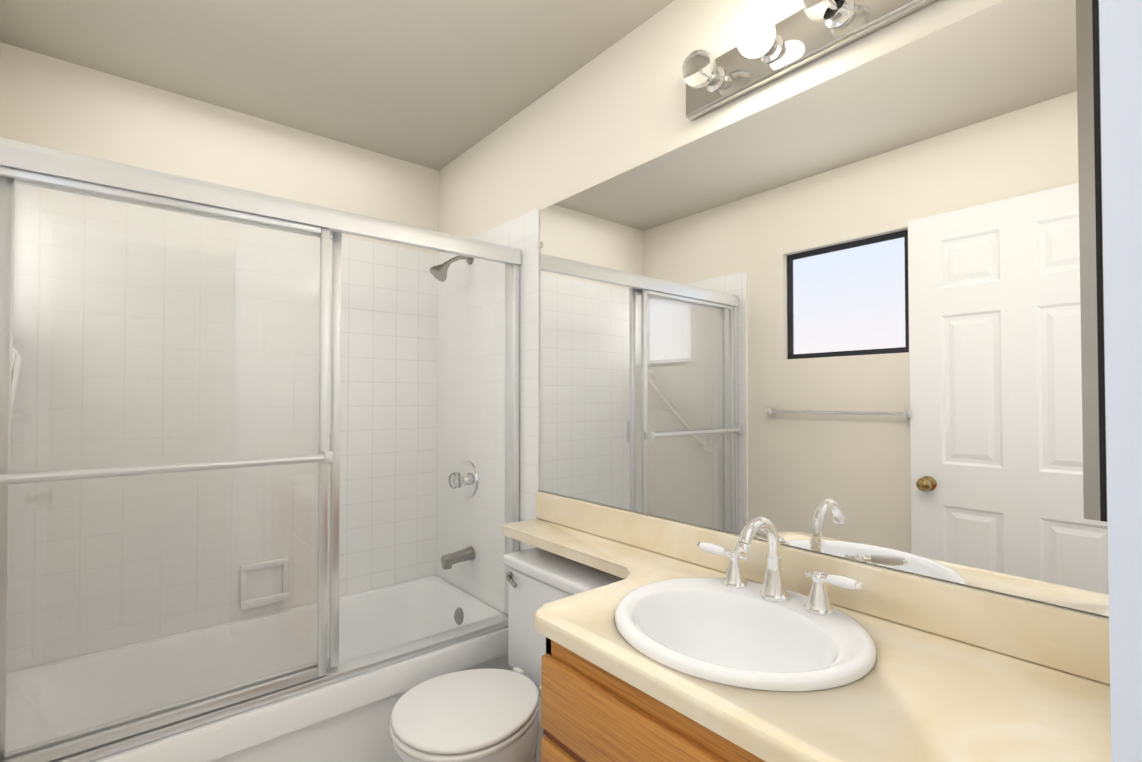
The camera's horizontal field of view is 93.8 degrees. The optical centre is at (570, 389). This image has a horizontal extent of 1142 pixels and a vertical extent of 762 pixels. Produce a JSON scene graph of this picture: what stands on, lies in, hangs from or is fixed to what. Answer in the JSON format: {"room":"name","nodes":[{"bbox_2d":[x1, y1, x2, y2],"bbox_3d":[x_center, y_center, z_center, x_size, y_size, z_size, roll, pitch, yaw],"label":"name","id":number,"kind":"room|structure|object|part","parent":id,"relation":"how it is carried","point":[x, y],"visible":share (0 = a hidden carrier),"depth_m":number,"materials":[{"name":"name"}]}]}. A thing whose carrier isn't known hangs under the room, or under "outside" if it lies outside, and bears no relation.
{"room":"bathroom","nodes":[
{"label":"bathroom","id":0,"kind":"room"},
{"bbox_2d":[0,42,438,253],"bbox_3d":[-1.264,0.128,2.193,1.700,2.440,0.100,1,-1,-40],"label":"wall","id":1,"kind":"structure","parent":0,"point":[52,103],"depth_m":2.02,"materials":[{"name":"white paint"}]},
{"bbox_2d":[7,182,437,672],"bbox_3d":[-1.228,0.337,2.147,1.500,2.020,0.010,1,-1,-40],"label":"wall tile","id":2,"kind":"structure","parent":1,"relation":"attached to","point":[388,475],"depth_m":2.02,"materials":[{"name":"white tile"}]},
{"bbox_2d":[240,557,289,609],"bbox_3d":[-1.214,0.768,2.123,0.170,0.167,0.034,1,-1,-40],"label":"soap dish","id":3,"kind":"object","parent":2,"relation":"attached to","point":[258,597],"depth_m":2.12,"materials":[{"name":"white ceramic"}]},
{"bbox_2d":[0,0,673,170],"bbox_3d":[-0.303,-1.161,1.062,1.700,0.100,3.100,1,-1,-40],"label":"ceiling","id":4,"kind":"structure","parent":0,"point":[438,85],"depth_m":1.75,"materials":[{"name":"beige paint"}]},
{"bbox_2d":[439,0,1108,617],"bbox_3d":[0.343,0.117,1.515,0.100,2.440,3.000,1,-1,-40],"label":"wall","id":5,"kind":"structure","parent":0,"point":[619,106],"depth_m":1.66,"materials":[{"name":"white paint"}]},
{"bbox_2d":[0,176,331,760],"bbox_3d":[-1.021,0.178,1.418,0.739,1.306,0.036,1,-1,-40],"label":"shower door","id":6,"kind":"object","parent":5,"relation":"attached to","point":[161,419],"visible":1,"depth_m":1.37,"materials":[{"name":"clear glass"}]},
{"bbox_2d":[0,176,14,761],"bbox_3d":[-1.294,0.175,1.215,0.026,1.358,0.018,1,-1,-40],"label":"stile","id":7,"kind":"object","parent":6,"relation":"attached to","point":[5,335],"depth_m":1.21,"materials":[{"name":"silver metal"}]},
{"bbox_2d":[2,667,317,761],"bbox_3d":[-1.027,0.844,1.379,0.695,0.026,0.018,1,-1,-40],"label":"rail","id":8,"kind":"object","parent":6,"relation":"attached to","point":[96,739],"visible":1,"depth_m":1.36,"materials":[{"name":"silver metal"}]},
{"bbox_2d":[4,658,329,760],"bbox_3d":[-1.016,0.845,1.435,0.696,0.026,0.018,1,-1,-40],"label":"rail","id":9,"kind":"object","parent":6,"relation":"attached to","point":[90,731],"visible":0.48,"depth_m":1.37,"materials":[{"name":"silver metal"}]},
{"bbox_2d":[317,227,332,676],"bbox_3d":[-0.734,0.181,1.603,0.026,1.358,0.066,1,-1,-40],"label":"stile","id":10,"kind":"object","parent":6,"relation":"attached to","point":[323,498],"depth_m":1.61,"materials":[{"name":"silver metal"}]},
{"bbox_3d":[-0.729,0.203,1.595,0.024,0.040,0.048,1,-1,-40],"label":"shower door towel bar bracket","id":11,"kind":"part","parent":10,"relation":"part of","materials":[{"name":"silver metal"}]},
{"bbox_2d":[329,231,341,666],"bbox_3d":[-0.739,0.183,1.677,0.026,1.358,0.018,1,-1,-40],"label":"stile","id":12,"kind":"object","parent":6,"relation":"attached to","point":[335,450],"visible":1,"depth_m":1.67,"materials":[{"name":"silver metal"}]},
{"bbox_2d":[0,165,332,239],"bbox_3d":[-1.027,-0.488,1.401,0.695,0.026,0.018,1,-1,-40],"label":"rail","id":13,"kind":"object","parent":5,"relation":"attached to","point":[27,175],"visible":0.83,"depth_m":1.35,"materials":[{"name":"silver metal"}]},
{"bbox_2d":[0,137,519,263],"bbox_3d":[-0.783,-0.526,1.628,1.474,0.050,0.070,1,-1,-40],"label":"header","id":14,"kind":"object","parent":5,"relation":"attached to","point":[89,160],"visible":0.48,"depth_m":1.50,"materials":[{"name":"silver metal"}]},
{"bbox_2d":[0,145,520,264],"bbox_3d":[-0.760,-0.511,1.600,1.474,0.042,0.008,1,-1,-40],"label":"shower door frame header lip","id":15,"kind":"object","parent":5,"relation":"attached to","point":[46,164],"visible":1,"depth_m":1.45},
{"bbox_2d":[436,208,539,613],"bbox_3d":[-0.386,0.340,2.300,0.010,2.020,0.835,1,-1,-40],"label":"wall tile","id":16,"kind":"structure","parent":5,"relation":"attached to","point":[471,363],"depth_m":2.28,"materials":[{"name":"white tile"}]},
{"bbox_2d":[430,255,473,281],"bbox_3d":[-0.525,-0.539,2.331,0.181,0.150,0.089,1,-1,-40],"label":"shower head","id":17,"kind":"object","parent":16,"relation":"attached to","point":[439,272],"visible":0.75,"depth_m":2.30},
{"bbox_3d":[-0.500,-0.561,2.343,0.115,0.065,0.033,1,-1,-40],"label":"arm","id":18,"kind":"part","parent":17,"relation":"part of"},
{"bbox_2d":[441,546,474,569],"bbox_3d":[-0.488,0.726,2.303,0.139,0.075,0.060,1,-1,-40],"label":"tub spout","id":19,"kind":"object","parent":16,"relation":"attached to","point":[448,561],"visible":1,"depth_m":2.28,"materials":[{"name":"grey metal"}]},
{"bbox_2d":[449,461,477,497],"bbox_3d":[-0.488,0.399,2.348,0.083,0.164,0.164,1,-1,-40],"label":"shower valve","id":20,"kind":"object","parent":16,"relation":"attached to","point":[464,479],"visible":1,"depth_m":2.33,"materials":[{"name":"silver metal"}]},
{"bbox_3d":[-0.500,0.399,2.337,0.052,0.072,0.072,1,-1,-40],"label":"knob","id":21,"kind":"part","parent":20,"relation":"part of","materials":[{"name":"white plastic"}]},
{"bbox_3d":[-0.468,0.399,2.364,0.030,0.164,0.164,1,-1,-40],"label":"plate","id":22,"kind":"part","parent":20,"relation":"part of","materials":[{"name":"silver metal"}]},
{"bbox_2d":[505,263,519,614],"bbox_3d":[-0.229,0.189,2.079,0.030,1.366,0.060,1,-1,-40],"label":"jamb","id":23,"kind":"object","parent":5,"relation":"attached to","point":[512,314],"visible":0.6,"depth_m":2.06,"materials":[{"name":"silver metal"}]},
{"bbox_2d":[682,0,936,119],"bbox_3d":[0.488,-0.797,1.166,0.141,0.120,0.665,1,-1,-40],"label":"sconce","id":24,"kind":"object","parent":5,"relation":"attached to","point":[765,50],"visible":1,"depth_m":1.20,"materials":[{"name":"silver metal"}]},
{"bbox_3d":[0.318,-0.794,1.326,0.084,0.084,0.084,1,-1,-40],"label":"bulb","id":25,"kind":"part","parent":24,"relation":"part of","materials":[{"name":"white"}]},
{"bbox_2d":[705,66,725,91],"bbox_3d":[0.358,-0.794,1.360,0.035,0.060,0.060,1,-1,-40],"label":"socket","id":26,"kind":"object","parent":24,"relation":"attached to","point":[717,83],"depth_m":1.35,"materials":[{"name":"silver metal"}]},
{"bbox_3d":[0.417,-0.796,1.207,0.084,0.084,0.084,1,-1,-40],"label":"bulb","id":27,"kind":"part","parent":24,"relation":"part of","materials":[{"name":"white glass"}]},
{"bbox_2d":[760,35,783,63],"bbox_3d":[0.457,-0.796,1.241,0.035,0.060,0.060,1,-1,-40],"label":"socket","id":28,"kind":"object","parent":24,"relation":"attached to","point":[775,54],"depth_m":1.23,"materials":[{"name":"silver metal"}]},
{"bbox_3d":[0.516,-0.798,1.088,0.084,0.084,0.084,1,-1,-40],"label":"bulb","id":29,"kind":"part","parent":24,"relation":"part of","materials":[{"name":"white glass"}]},
{"bbox_2d":[825,0,854,28],"bbox_3d":[0.556,-0.798,1.122,0.035,0.060,0.060,1,-1,-40],"label":"socket","id":30,"kind":"object","parent":24,"relation":"attached to","point":[845,18],"depth_m":1.12,"materials":[{"name":"silver metal"}]},
{"bbox_2d":[536,491,1109,686],"bbox_3d":[0.373,0.415,1.378,0.020,0.099,1.553,1,-1,-40],"label":"backsplash","id":31,"kind":"structure","parent":5,"relation":"attached to","point":[1073,642],"depth_m":1.06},
{"bbox_2d":[538,0,1108,616],"bbox_3d":[0.375,-0.157,1.392,0.012,1.039,1.560,1,-1,-40],"label":"mirror","id":32,"kind":"object","parent":5,"relation":"attached to","point":[856,314],"visible":0.94,"depth_m":1.10,"materials":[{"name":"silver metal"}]},
{"bbox_3d":[-0.303,1.379,1.020,1.700,0.100,3.100,1,-1,-40],"label":"floor","id":33,"kind":"structure","parent":0,"visible":0},
{"bbox_2d":[5,576,512,761],"bbox_3d":[-0.986,1.117,1.844,1.474,0.450,0.742,1,-1,-40],"label":"bathtub","id":34,"kind":"object","parent":33,"relation":"on","point":[346,720],"visible":0.48,"depth_m":1.78,"materials":[{"name":"white ceramic"}]},
{"bbox_2d":[48,613,507,761],"bbox_3d":[-0.783,0.876,1.605,1.474,0.023,0.070,1,-1,-40],"label":"track","id":35,"kind":"object","parent":34,"relation":"on","point":[363,664],"visible":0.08,"depth_m":1.59,"materials":[{"name":"silver metal"}]},
{"bbox_2d":[389,547,623,761],"bbox_3d":[-0.201,0.947,1.553,0.626,0.782,0.444,1,-1,-40],"label":"toilet","id":36,"kind":"object","parent":33,"relation":"on","point":[483,715],"visible":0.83,"depth_m":1.52,"materials":[{"name":"white ceramic"}]},
{"bbox_3d":[-0.288,0.904,1.497,0.420,0.018,0.382,1,-1,-40],"label":"seat","id":37,"kind":"part","parent":36,"relation":"part of","materials":[{"name":"white plastic"}]},
{"bbox_3d":[-0.286,0.884,1.499,0.416,0.017,0.378,1,-1,-40],"label":"lid","id":38,"kind":"part","parent":36,"relation":"part of","materials":[{"name":"white plastic"}]},
{"bbox_3d":[-0.278,1.125,1.501,0.441,0.423,0.368,1,-1,-40],"label":"bowl","id":39,"kind":"part","parent":36,"relation":"part of","materials":[{"name":"white ceramic"}]},
{"bbox_3d":[-0.196,0.632,1.759,0.025,0.026,0.065,1,-1,-40],"label":"lever arm","id":40,"kind":"part","parent":36,"relation":"part of"},
{"bbox_3d":[-0.025,0.769,1.702,0.157,0.342,0.424,1,-1,-40],"label":"tank","id":41,"kind":"part","parent":36,"relation":"part of","materials":[{"name":"white ceramic"}]},
{"bbox_3d":[-0.027,0.578,1.704,0.174,0.039,0.444,1,-1,-40],"label":"tank lid","id":42,"kind":"part","parent":36,"relation":"part of","materials":[{"name":"white ceramic"}]},
{"bbox_2d":[534,627,781,761],"bbox_3d":[0.406,0.909,0.933,0.529,0.837,0.841,1,-1,-40],"label":"bathroom vanity","id":43,"kind":"object","parent":33,"relation":"on","point":[592,711],"depth_m":0.93,"materials":[{"name":"brown wood"}]},
{"bbox_3d":[0.209,0.785,0.772,0.018,0.170,0.823,1,-1,-40],"label":"drawer","id":44,"kind":"part","parent":43,"relation":"part of","materials":[{"name":"brown wood"}]},
{"bbox_3d":[0.209,0.607,0.775,0.018,0.145,0.823,1,-1,-40],"label":"drawer","id":45,"kind":"part","parent":43,"relation":"part of","materials":[{"name":"brown wood"}]},
{"bbox_2d":[502,519,1110,761],"bbox_3d":[0.175,0.478,1.211,0.536,0.032,1.553,1,-1,-40],"label":"countertop","id":46,"kind":"structure","parent":43,"relation":"on","point":[797,678],"depth_m":0.86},
{"bbox_2d":[696,542,747,588],"bbox_3d":[0.357,0.407,1.253,0.056,0.085,0.122,1,-1,-40],"label":"handle","id":47,"kind":"object","parent":46,"relation":"on","point":[734,578],"depth_m":1.22,"materials":[{"name":"silver metal"}]},
{"bbox_2d":[615,577,875,690],"bbox_3d":[0.319,0.517,1.038,0.452,0.155,0.480,1,-1,-40],"label":"sink","id":48,"kind":"object","parent":46,"relation":"in","point":[709,633],"depth_m":1.08,"materials":[{"name":"white ceramic"}]},
{"bbox_2d":[735,517,788,601],"bbox_3d":[0.398,0.357,1.122,0.165,0.180,0.060,1,-1,-40],"label":"faucet","id":49,"kind":"object","parent":46,"relation":"on","point":[773,589],"depth_m":1.14,"materials":[{"name":"silver metal"}]},
{"bbox_2d":[804,571,862,615],"bbox_3d":[0.521,0.404,1.057,0.056,0.085,0.122,1,-1,-40],"label":"handle","id":50,"kind":"object","parent":46,"relation":"on","point":[817,603],"depth_m":1.06,"materials":[{"name":"silver metal"}]},
{"bbox_3d":[-0.886,0.563,0.483,0.100,1.515,3.000,1,-1,-40],"label":"wall","id":51,"kind":"structure","parent":0,"visible":0},
{"bbox_3d":[-1.551,0.325,1.371,0.010,2.020,0.770,1,-1,-40],"label":"wall tile","id":52,"kind":"structure","parent":51,"relation":"attached to","visible":0},
{"bbox_2d":[11,347,22,419],"bbox_3d":[-1.584,0.091,1.468,0.065,0.510,0.535,1,-1,-40],"label":"grab bar","id":53,"kind":"object","parent":52,"relation":"attached to","point":[15,360],"depth_m":1.59,"materials":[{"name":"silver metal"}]},
{"bbox_3d":[0.652,0.101,0.521,0.700,2.440,0.117,1,-1,-40],"label":"wall","id":54,"kind":"structure","parent":0,"visible":0},
{"bbox_2d":[1099,0,1141,761],"bbox_3d":[0.378,0.257,0.283,0.019,2.120,0.127,1,-1,-40],"label":"door frame","id":55,"kind":"structure","parent":54,"relation":"attached to","point":[1120,26],"depth_m":0.32,"materials":[{"name":"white paint"}]},
{"bbox_3d":[-1.280,0.196,1.136,0.024,0.040,0.048,1,-1,-40],"label":"towel bar bracket","id":56,"kind":"object","parent":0,"visible":0},
{"bbox_2d":[0,454,324,484],"bbox_3d":[-0.998,0.199,1.356,0.712,0.022,0.022,1,-1,-40],"label":"door towel bar","id":57,"kind":"object","parent":56,"relation":"attached to","point":[88,473],"visible":0.88,"depth_m":1.31,"materials":[{"name":"silver metal"}]}
]}

